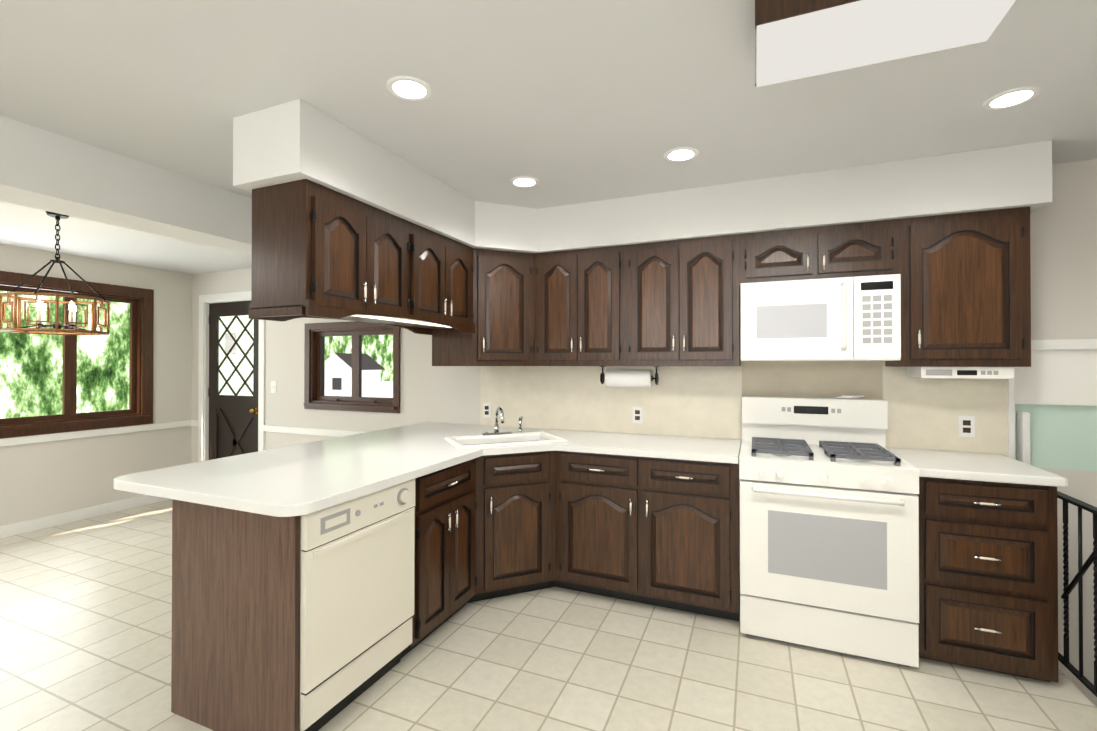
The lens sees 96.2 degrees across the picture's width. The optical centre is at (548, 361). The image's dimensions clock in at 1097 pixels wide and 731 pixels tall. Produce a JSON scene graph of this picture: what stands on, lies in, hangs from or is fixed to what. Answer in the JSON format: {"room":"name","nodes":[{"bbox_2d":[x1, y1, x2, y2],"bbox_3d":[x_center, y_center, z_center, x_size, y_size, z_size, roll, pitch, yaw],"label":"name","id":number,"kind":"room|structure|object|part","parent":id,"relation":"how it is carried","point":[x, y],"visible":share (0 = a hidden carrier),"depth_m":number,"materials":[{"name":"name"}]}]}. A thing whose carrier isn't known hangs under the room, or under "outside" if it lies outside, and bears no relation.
{"room":"kitchen","nodes":[
{"label":"kitchen","id":0,"kind":"room"},
{"bbox_2d":[0,244,191,525],"bbox_3d":[-5.046,0.188,2.543,0.180,2.440,6.000,0,0,23],"label":"wall","id":1,"kind":"structure","parent":0,"point":[42,479],"depth_m":4.60,"materials":[{"name":"white paint"}]},
{"bbox_2d":[0,271,153,437],"bbox_3d":[-4.452,-0.052,3.922,0.190,1.340,2.240,0,0,23],"label":"dining room window","id":2,"kind":"structure","parent":1,"relation":"in","point":[141,327],"depth_m":4.49,"materials":[{"name":"brown wood"}]},
{"bbox_2d":[0,495,168,538],"bbox_3d":[-4.984,1.361,2.509,0.014,0.095,6.000,0,0,23],"label":"baseboard","id":3,"kind":"structure","parent":1,"relation":"attached to","point":[13,529],"depth_m":4.35,"materials":[{"name":"white"}]},
{"bbox_2d":[0,420,193,446],"bbox_3d":[-4.981,0.643,2.512,0.020,0.060,6.000,0,0,23],"label":"trim","id":4,"kind":"structure","parent":1,"relation":"attached to","point":[129,429],"depth_m":4.46,"materials":[{"name":"white"}]},
{"bbox_2d":[0,201,251,273],"bbox_3d":[-3.907,-0.995,2.073,2.350,0.080,6.000,0,0,23],"label":"ceiling","id":5,"kind":"structure","parent":0,"point":[26,227],"depth_m":3.98,"materials":[{"name":"white paint"}]},
{"bbox_2d":[0,211,109,335],"bbox_3d":[-3.122,-0.562,3.128,0.465,0.770,0.465,0,0,23],"label":"chandelier","id":6,"kind":"object","parent":5,"relation":"hanging from","point":[15,305],"visible":0.98,"depth_m":3.10,"materials":[{"name":"black metal"}]},
{"bbox_2d":[0,499,1096,730],"bbox_3d":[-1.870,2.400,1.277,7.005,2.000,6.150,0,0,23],"label":"floor","id":7,"kind":"structure","parent":0,"point":[84,623],"depth_m":2.22,"materials":[{"name":"tile"}]},
{"bbox_2d":[299,479,414,730],"bbox_3d":[-1.000,0.972,2.109,0.623,0.864,0.596,0,0,23],"label":"dishwasher","id":8,"kind":"object","parent":7,"relation":"on","point":[356,585],"visible":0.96,"depth_m":1.93,"materials":[{"name":"beige"}]},
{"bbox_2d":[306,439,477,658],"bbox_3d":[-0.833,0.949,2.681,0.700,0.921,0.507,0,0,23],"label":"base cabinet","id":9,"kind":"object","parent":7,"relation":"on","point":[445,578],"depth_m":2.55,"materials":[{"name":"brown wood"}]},
{"bbox_2d":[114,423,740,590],"bbox_3d":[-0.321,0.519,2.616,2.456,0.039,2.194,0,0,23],"label":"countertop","id":10,"kind":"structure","parent":9,"relation":"on","point":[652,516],"depth_m":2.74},
{"bbox_2d":[481,407,522,435],"bbox_3d":[-0.317,0.397,3.313,0.233,0.190,0.246,0,0,23],"label":"faucet","id":11,"kind":"object","parent":10,"relation":"on","point":[496,432],"depth_m":3.30,"materials":[{"name":"silver metal"}]},
{"bbox_2d":[443,431,567,448],"bbox_3d":[-0.279,0.582,3.138,0.792,0.181,0.792,0,0,23],"label":"sink","id":12,"kind":"object","parent":10,"relation":"in","point":[471,439],"depth_m":3.21,"materials":[{"name":"white ceramic"}]},
{"bbox_3d":[-0.184,0.635,2.906,0.402,0.155,0.020,0,0,-22],"label":"drawer","id":13,"kind":"part","parent":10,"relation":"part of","materials":[{"name":"brown wood"}]},
{"bbox_3d":[-0.568,1.020,2.433,0.020,0.582,0.254,0,0,23],"label":"door","id":14,"kind":"part","parent":9,"relation":"part of","materials":[{"name":"brown wood"}]},
{"bbox_3d":[-0.519,0.632,2.552,0.020,0.155,0.507,0,0,23],"label":"drawer","id":15,"kind":"part","parent":9,"relation":"part of","materials":[{"name":"brown wood"}]},
{"bbox_3d":[-0.510,0.823,2.511,0.028,0.095,0.011,0,0,23],"label":"door handle","id":16,"kind":"part","parent":9,"relation":"part of","materials":[{"name":"silver metal"}]},
{"bbox_3d":[-0.497,0.632,2.543,0.028,0.011,0.095,0,0,23],"label":"drawer handle","id":17,"kind":"part","parent":9,"relation":"part of","materials":[{"name":"silver metal"}]},
{"bbox_3d":[-0.484,0.824,2.572,0.028,0.095,0.011,0,0,23],"label":"door handle","id":18,"kind":"part","parent":9,"relation":"part of","materials":[{"name":"silver metal"}]},
{"bbox_3d":[-0.470,1.022,2.666,0.020,0.582,0.254,0,0,23],"label":"door","id":19,"kind":"part","parent":9,"relation":"part of","materials":[{"name":"brown wood"}]},
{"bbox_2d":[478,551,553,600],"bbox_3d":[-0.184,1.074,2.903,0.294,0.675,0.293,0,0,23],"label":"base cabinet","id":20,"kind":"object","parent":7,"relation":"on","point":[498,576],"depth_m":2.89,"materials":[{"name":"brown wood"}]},
{"bbox_3d":[-0.330,0.825,2.819,0.011,0.095,0.028,0,0,-22],"label":"door handle","id":21,"kind":"part","parent":20,"relation":"part of","materials":[{"name":"silver metal"}]},
{"bbox_3d":[-0.184,1.023,2.903,0.402,0.582,0.020,0,0,-22],"label":"door","id":22,"kind":"part","parent":20,"relation":"part of","materials":[{"name":"brown wood"}]},
{"bbox_2d":[558,431,737,619],"bbox_3d":[0.635,0.952,3.071,0.962,0.921,0.617,0,0,23],"label":"base cabinet","id":23,"kind":"object","parent":7,"relation":"on","point":[720,603],"depth_m":2.82,"materials":[{"name":"brown wood"}]},
{"bbox_3d":[0.283,0.635,2.871,0.095,0.011,0.028,0,0,23],"label":"drawer handle","id":24,"kind":"part","parent":23,"relation":"part of","materials":[{"name":"silver metal"}]},
{"bbox_3d":[0.292,0.635,2.893,0.469,0.155,0.020,0,0,23],"label":"drawer","id":25,"kind":"part","parent":23,"relation":"part of","materials":[{"name":"brown wood"}]},
{"bbox_3d":[0.292,1.023,2.890,0.469,0.582,0.020,0,0,23],"label":"door","id":26,"kind":"part","parent":23,"relation":"part of","materials":[{"name":"brown wood"}]},
{"bbox_3d":[0.468,0.825,2.792,0.011,0.095,0.028,0,0,23],"label":"door handle","id":27,"kind":"part","parent":23,"relation":"part of","materials":[{"name":"silver metal"}]},
{"bbox_3d":[0.553,0.825,2.756,0.011,0.095,0.028,0,0,23],"label":"door handle","id":28,"kind":"part","parent":23,"relation":"part of","materials":[{"name":"silver metal"}]},
{"bbox_3d":[0.738,0.633,2.680,0.095,0.011,0.028,0,0,23],"label":"drawer handle","id":29,"kind":"part","parent":23,"relation":"part of","materials":[{"name":"silver metal"}]},
{"bbox_3d":[0.747,0.633,2.702,0.469,0.155,0.020,0,0,23],"label":"drawer","id":30,"kind":"part","parent":23,"relation":"part of","materials":[{"name":"brown wood"}]},
{"bbox_3d":[0.747,1.022,2.699,0.469,0.582,0.020,0,0,23],"label":"door","id":31,"kind":"part","parent":23,"relation":"part of","materials":[{"name":"brown wood"}]},
{"bbox_2d":[739,395,919,667],"bbox_3d":[1.444,0.803,2.652,0.760,1.213,0.727,0,0,23],"label":"range","id":32,"kind":"object","parent":7,"relation":"on","point":[829,527],"visible":1,"depth_m":2.39,"materials":[{"name":"white metal"}]},
{"bbox_2d":[916,475,1065,682],"bbox_3d":[2.061,0.973,2.473,0.506,0.870,0.617,0,0,23],"label":"base cabinet","id":33,"kind":"object","parent":7,"relation":"on","point":[988,548],"depth_m":2.18,"materials":[{"name":"brown wood"}]},
{"bbox_2d":[886,448,1067,486],"bbox_3d":[2.071,0.518,2.464,0.534,0.039,0.624,0,0,23],"label":"countertop","id":34,"kind":"structure","parent":33,"relation":"on","point":[967,465],"depth_m":2.32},
{"bbox_3d":[1.945,0.630,2.199,0.437,0.155,0.020,0,0,23],"label":"drawer","id":35,"kind":"part","parent":33,"relation":"part of","materials":[{"name":"brown wood"}]},
{"bbox_3d":[1.945,1.186,2.196,0.437,0.307,0.020,0,0,23],"label":"drawer","id":36,"kind":"part","parent":33,"relation":"part of","materials":[{"name":"brown wood"}]},
{"bbox_3d":[1.945,0.870,2.198,0.437,0.279,0.020,0,0,23],"label":"drawer","id":37,"kind":"part","parent":33,"relation":"part of","materials":[{"name":"brown wood"}]},
{"bbox_3d":[1.936,0.870,2.176,0.095,0.011,0.028,0,0,23],"label":"drawer handle","id":38,"kind":"part","parent":33,"relation":"part of","materials":[{"name":"silver metal"}]},
{"bbox_3d":[1.936,0.630,2.177,0.095,0.011,0.028,0,0,23],"label":"drawer handle","id":39,"kind":"part","parent":33,"relation":"part of","materials":[{"name":"silver metal"}]},
{"bbox_3d":[1.936,1.186,2.174,0.095,0.011,0.028,0,0,23],"label":"drawer handle","id":40,"kind":"part","parent":33,"relation":"part of","materials":[{"name":"silver metal"}]},
{"bbox_2d":[1057,491,1096,696],"bbox_3d":[2.107,0.967,1.771,0.038,0.872,1.820,0,0,23],"label":"stair railing","id":41,"kind":"object","parent":7,"relation":"on","point":[1067,590],"visible":0.35,"depth_m":2.06,"materials":[{"name":"black metal"}]},
{"bbox_2d":[0,0,1096,208],"bbox_3d":[-1.325,-1.072,0.990,8.250,0.060,6.300,0,0,23],"label":"ceiling","id":42,"kind":"structure","parent":0,"point":[566,102],"depth_m":1.87,"materials":[{"name":"white paint"}]},
{"bbox_2d":[0,115,251,254],"bbox_3d":[-2.685,-0.893,1.560,0.300,0.290,6.000,0,0,23],"label":"ceiling beam","id":43,"kind":"structure","parent":42,"relation":"attached to","point":[42,169],"depth_m":2.46,"materials":[{"name":"white paint"}]},
{"bbox_2d":[386,76,431,100],"bbox_3d":[-0.528,-1.032,1.870,0.170,0.005,0.170,0,0,23],"label":"recessed light","id":44,"kind":"object","parent":42,"relation":"in","point":[409,88],"visible":1,"depth_m":1.86,"materials":[{"name":"white"}]},
{"bbox_2d":[510,176,538,187],"bbox_3d":[-0.139,-1.026,2.824,0.170,0.005,0.170,0,0,23],"label":"recessed light","id":45,"kind":"object","parent":42,"relation":"in","point":[524,181],"visible":1,"depth_m":2.81,"materials":[{"name":"white"}]},
{"bbox_2d":[664,147,698,161],"bbox_3d":[0.661,-1.029,2.456,0.170,0.005,0.170,0,0,23],"label":"recessed light","id":46,"kind":"object","parent":42,"relation":"in","point":[680,154],"visible":1,"depth_m":2.45,"materials":[{"name":"white"}]},
{"bbox_2d":[755,0,1015,86],"bbox_3d":[0.891,-0.966,1.348,0.600,0.145,0.315,0,0,23],"label":"skylight","id":47,"kind":"object","parent":42,"relation":"attached to","point":[796,39],"visible":1,"depth_m":1.33,"materials":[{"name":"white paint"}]},
{"bbox_2d":[982,86,1040,109],"bbox_3d":[1.821,-1.032,1.937,0.170,0.005,0.170,0,0,23],"label":"recessed light","id":48,"kind":"object","parent":42,"relation":"in","point":[1012,97],"visible":1,"depth_m":1.93,"materials":[{"name":"white"}]},
{"bbox_2d":[233,99,1051,253],"bbox_3d":[0.578,-0.887,2.365,3.325,0.290,1.990,0,0,23],"label":"soffit","id":49,"kind":"structure","parent":0,"point":[295,140],"depth_m":2.57,"materials":[{"name":"white paint"}]},
{"bbox_2d":[192,159,1096,706],"bbox_3d":[-0.205,1.197,3.840,8.100,4.440,0.150,0,0,23],"label":"wall","id":50,"kind":"structure","parent":0,"point":[1058,391],"depth_m":2.59,"materials":[{"name":"white paint"}]},
{"bbox_2d":[198,291,264,461],"bbox_3d":[-3.224,0.363,5.103,0.990,2.125,0.166,0,0,23],"label":"door frame","id":51,"kind":"structure","parent":50,"relation":"attached to","point":[205,301],"depth_m":5.19,"materials":[{"name":"white wood"}]},
{"bbox_2d":[208,301,258,459],"bbox_3d":[-3.243,0.405,5.062,0.814,2.029,0.113,0,0,23],"label":"entry door","id":52,"kind":"structure","parent":50,"relation":"in","point":[233,375],"depth_m":5.10,"materials":[{"name":"black wood"}]},
{"bbox_2d":[271,381,275,392],"bbox_3d":[-2.681,0.253,4.795,0.070,0.115,0.010,0,0,23],"label":"light switch","id":53,"kind":"object","parent":50,"relation":"attached to","point":[273,386],"visible":1,"depth_m":4.79,"materials":[{"name":"white plastic"}]},
{"bbox_2d":[263,425,365,436],"bbox_3d":[-1.915,0.656,4.468,1.907,0.060,0.019,0,0,23],"label":"trim","id":54,"kind":"structure","parent":50,"relation":"attached to","point":[268,428],"depth_m":4.59,"materials":[{"name":"white"}]},
{"bbox_2d":[249,179,412,322],"bbox_3d":[-1.005,-0.482,2.357,0.340,0.520,0.637,0,0,23],"label":"upper cabinet","id":55,"kind":"object","parent":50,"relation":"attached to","point":[320,251],"depth_m":2.12,"materials":[{"name":"brown wood"}]},
{"bbox_3d":[-0.913,-0.456,2.163,0.020,0.454,0.295,0,0,23],"label":"door","id":56,"kind":"part","parent":55,"relation":"part of","materials":[{"name":"brown wood"}]},
{"bbox_3d":[-0.846,-0.316,2.259,0.028,0.095,0.011,0,0,23],"label":"door handle","id":57,"kind":"part","parent":55,"relation":"part of","materials":[{"name":"silver metal"}]},
{"bbox_3d":[-0.822,-0.316,2.317,0.028,0.095,0.011,0,0,23],"label":"door handle","id":58,"kind":"part","parent":55,"relation":"part of","materials":[{"name":"silver metal"}]},
{"bbox_3d":[-0.799,-0.454,2.434,0.020,0.454,0.295,0,0,23],"label":"door","id":59,"kind":"part","parent":55,"relation":"part of","materials":[{"name":"brown wood"}]},
{"bbox_2d":[304,321,400,412],"bbox_3d":[-1.757,0.046,4.466,1.100,0.800,0.190,0,0,23],"label":"kitchen window","id":60,"kind":"structure","parent":50,"relation":"in","point":[314,362],"depth_m":4.48,"materials":[{"name":"brown wood"}]},
{"bbox_2d":[376,223,476,330],"bbox_3d":[-0.755,-0.478,2.952,0.340,0.520,0.653,0,0,23],"label":"upper cabinet","id":61,"kind":"object","parent":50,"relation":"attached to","point":[444,268],"depth_m":2.88,"materials":[{"name":"brown wood"}]},
{"bbox_3d":[-0.669,-0.452,2.745,0.020,0.454,0.295,0,0,23],"label":"door","id":62,"kind":"part","parent":61,"relation":"part of","materials":[{"name":"brown wood"}]},
{"bbox_3d":[-0.602,-0.313,2.842,0.028,0.095,0.011,0,0,23],"label":"door handle","id":63,"kind":"part","parent":61,"relation":"part of","materials":[{"name":"silver metal"}]},
{"bbox_3d":[-0.578,-0.312,2.899,0.028,0.095,0.011,0,0,23],"label":"door handle","id":64,"kind":"part","parent":61,"relation":"part of","materials":[{"name":"silver metal"}]},
{"bbox_3d":[-0.555,-0.450,3.016,0.020,0.454,0.295,0,0,23],"label":"door","id":65,"kind":"part","parent":61,"relation":"part of","materials":[{"name":"brown wood"}]},
{"bbox_2d":[429,248,532,365],"bbox_3d":[-0.377,-0.350,3.492,0.620,0.770,0.637,0,0,23],"label":"upper cabinet","id":66,"kind":"object","parent":50,"relation":"attached to","point":[503,336],"depth_m":3.26,"materials":[{"name":"brown wood"}]},
{"bbox_3d":[-0.293,-0.349,3.272,0.365,0.692,0.020,0,0,-22],"label":"door","id":67,"kind":"part","parent":66,"relation":"part of","materials":[{"name":"brown wood"}]},
{"bbox_2d":[533,245,624,365],"bbox_3d":[0.256,-0.351,3.384,0.630,0.770,0.347,0,0,23],"label":"upper cabinet","id":68,"kind":"object","parent":50,"relation":"attached to","point":[579,295],"depth_m":3.22,"materials":[{"name":"brown wood"}]},
{"bbox_3d":[0.062,-0.349,3.288,0.283,0.692,0.020,0,0,23],"label":"door","id":69,"kind":"part","parent":68,"relation":"part of","materials":[{"name":"brown wood"}]},
{"bbox_3d":[0.323,-0.350,3.179,0.283,0.692,0.020,0,0,23],"label":"door","id":70,"kind":"part","parent":68,"relation":"part of","materials":[{"name":"brown wood"}]},
{"bbox_2d":[600,366,658,386],"bbox_3d":[0.532,0.103,3.251,0.390,0.137,0.116,0,0,23],"label":"paper towel holder","id":71,"kind":"object","parent":68,"relation":"attached to","point":[626,378],"visible":1,"depth_m":3.21,"materials":[{"name":"white paper"}]},
{"bbox_2d":[625,234,740,365],"bbox_3d":[0.857,-0.352,3.132,0.674,0.770,0.347,0,0,23],"label":"upper cabinet","id":72,"kind":"object","parent":50,"relation":"attached to","point":[683,297],"depth_m":2.96,"materials":[{"name":"brown wood"}]},
{"bbox_3d":[0.653,-0.351,3.040,0.304,0.692,0.020,0,0,23],"label":"door","id":73,"kind":"part","parent":72,"relation":"part of","materials":[{"name":"brown wood"}]},
{"bbox_3d":[0.812,-0.109,2.946,0.011,0.095,0.028,0,0,23],"label":"door handle","id":74,"kind":"part","parent":72,"relation":"part of","materials":[{"name":"silver metal"}]},
{"bbox_3d":[0.932,-0.351,2.923,0.304,0.692,0.020,0,0,23],"label":"door","id":75,"kind":"part","parent":72,"relation":"part of","materials":[{"name":"brown wood"}]},
{"bbox_2d":[480,365,1007,456],"bbox_3d":[0.964,0.273,3.273,3.260,0.491,0.002,0,0,23],"label":"backsplash","id":76,"kind":"structure","parent":50,"relation":"attached to","point":[706,402],"depth_m":3.27,"materials":[{"name":"laminate"}]},
{"bbox_2d":[483,403,490,417],"bbox_3d":[-0.486,0.387,3.875,0.070,0.115,0.008,0,0,23],"label":"electrical outlet","id":77,"kind":"object","parent":76,"relation":"attached to","point":[486,410],"visible":1,"depth_m":3.87,"materials":[{"name":"white plastic"}]},
{"bbox_2d":[632,407,642,423],"bbox_3d":[0.617,0.374,3.412,0.070,0.115,0.008,0,0,23],"label":"electrical outlet","id":78,"kind":"object","parent":76,"relation":"attached to","point":[637,414],"visible":1,"depth_m":3.41,"materials":[{"name":"white plastic"}]},
{"bbox_2d":[958,416,974,436],"bbox_3d":[2.299,0.359,2.707,0.070,0.115,0.008,0,0,23],"label":"electrical outlet","id":79,"kind":"object","parent":76,"relation":"attached to","point":[966,426],"visible":1,"depth_m":2.71,"materials":[{"name":"white plastic"}]},
{"bbox_2d":[741,227,816,282],"bbox_3d":[1.347,-0.591,2.928,0.390,0.296,0.347,0,0,23],"label":"upper cabinet","id":80,"kind":"object","parent":50,"relation":"attached to","point":[790,254],"depth_m":2.77,"materials":[{"name":"brown wood"}]},
{"bbox_3d":[1.296,-0.588,2.772,0.342,0.222,0.020,0,0,23],"label":"door","id":81,"kind":"part","parent":80,"relation":"part of","materials":[{"name":"brown wood"}]},
{"bbox_3d":[1.419,-0.541,2.695,0.011,0.095,0.028,0,0,23],"label":"door handle","id":82,"kind":"part","parent":80,"relation":"part of","materials":[{"name":"silver metal"}]},
{"bbox_2d":[742,361,882,398],"bbox_3d":[1.592,0.111,3.009,0.762,0.221,0.001,0,0,23],"label":"backsplash","id":83,"kind":"structure","parent":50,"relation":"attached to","point":[824,379],"depth_m":3.00,"materials":[{"name":"beige paint"}]},
{"bbox_2d":[817,218,904,278],"bbox_3d":[1.708,-0.592,2.776,0.392,0.296,0.347,0,0,23],"label":"upper cabinet","id":84,"kind":"object","parent":50,"relation":"attached to","point":[872,248],"depth_m":2.61,"materials":[{"name":"brown wood"}]},
{"bbox_2d":[740,274,900,360],"bbox_3d":[1.503,-0.221,2.799,0.756,0.440,0.459,0,0,23],"label":"over-the-range microwave","id":85,"kind":"object","parent":84,"relation":"attached to","point":[857,318],"visible":1,"depth_m":2.62,"materials":[{"name":"white plastic"}]},
{"bbox_3d":[1.491,-0.541,2.664,0.011,0.095,0.028,0,0,23],"label":"door handle","id":86,"kind":"part","parent":84,"relation":"part of","materials":[{"name":"silver metal"}]},
{"bbox_3d":[1.632,-0.589,2.631,0.342,0.222,0.020,0,0,23],"label":"door","id":87,"kind":"part","parent":84,"relation":"part of","materials":[{"name":"brown wood"}]},
{"bbox_2d":[885,206,1030,366],"bbox_3d":[2.128,-0.356,2.598,0.520,0.770,0.347,0,0,23],"label":"upper cabinet","id":88,"kind":"object","parent":50,"relation":"attached to","point":[966,285],"depth_m":2.44,"materials":[{"name":"brown wood"}]},
{"bbox_3d":[1.881,-0.112,2.498,0.011,0.095,0.028,0,0,23],"label":"door handle","id":89,"kind":"part","parent":88,"relation":"part of","materials":[{"name":"silver metal"}]},
{"bbox_2d":[907,367,1013,378],"bbox_3d":[2.149,0.058,2.588,0.375,0.057,0.252,0,0,23],"label":"radio","id":90,"kind":"object","parent":88,"relation":"attached to","point":[967,372],"visible":0.98,"depth_m":2.48,"materials":[{"name":"white plastic"}]},
{"bbox_3d":[2.065,-0.355,2.448,0.447,0.692,0.020,0,0,23],"label":"door","id":91,"kind":"part","parent":88,"relation":"part of","materials":[{"name":"brown wood"}]},
{"bbox_2d":[1008,367,1014,458],"bbox_3d":[2.485,0.674,2.649,0.025,1.470,0.052,0,0,23],"label":"trim","id":92,"kind":"structure","parent":50,"relation":"attached to","point":[1011,418],"depth_m":2.63,"materials":[{"name":"white"}]},
{"bbox_2d":[1031,339,1096,349],"bbox_3d":[3.019,-0.087,2.481,1.095,0.050,0.178,0,0,23],"label":"trim","id":93,"kind":"structure","parent":50,"relation":"on","point":[1066,344],"depth_m":2.54,"materials":[{"name":"white"}]},
{"bbox_2d":[1017,412,1029,464],"bbox_3d":[2.529,1.841,2.611,0.030,3.135,0.065,0,0,23],"label":"trim post","id":94,"kind":"object","parent":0,"point":[1023,436],"visible":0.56,"depth_m":2.60,"materials":[{"name":"white"}]},
{"label":"outside","id":95,"kind":"structure","parent":0,"visible":0},
{"bbox_2d":[0,291,129,418],"bbox_3d":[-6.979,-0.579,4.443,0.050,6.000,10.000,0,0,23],"label":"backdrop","id":96,"kind":"structure","parent":95,"point":[31,370],"depth_m":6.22,"materials":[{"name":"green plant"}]},
{"bbox_2d":[324,353,392,397],"bbox_3d":[-3.308,0.781,12.112,5.320,1.980,1.140,0,0,23],"label":"shed","id":97,"kind":"object","parent":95,"point":[338,374],"visible":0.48,"depth_m":12.55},
{"bbox_2d":[325,335,392,380],"bbox_3d":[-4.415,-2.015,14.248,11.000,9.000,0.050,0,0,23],"label":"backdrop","id":98,"kind":"structure","parent":95,"point":[378,349],"depth_m":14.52,"materials":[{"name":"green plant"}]}
]}

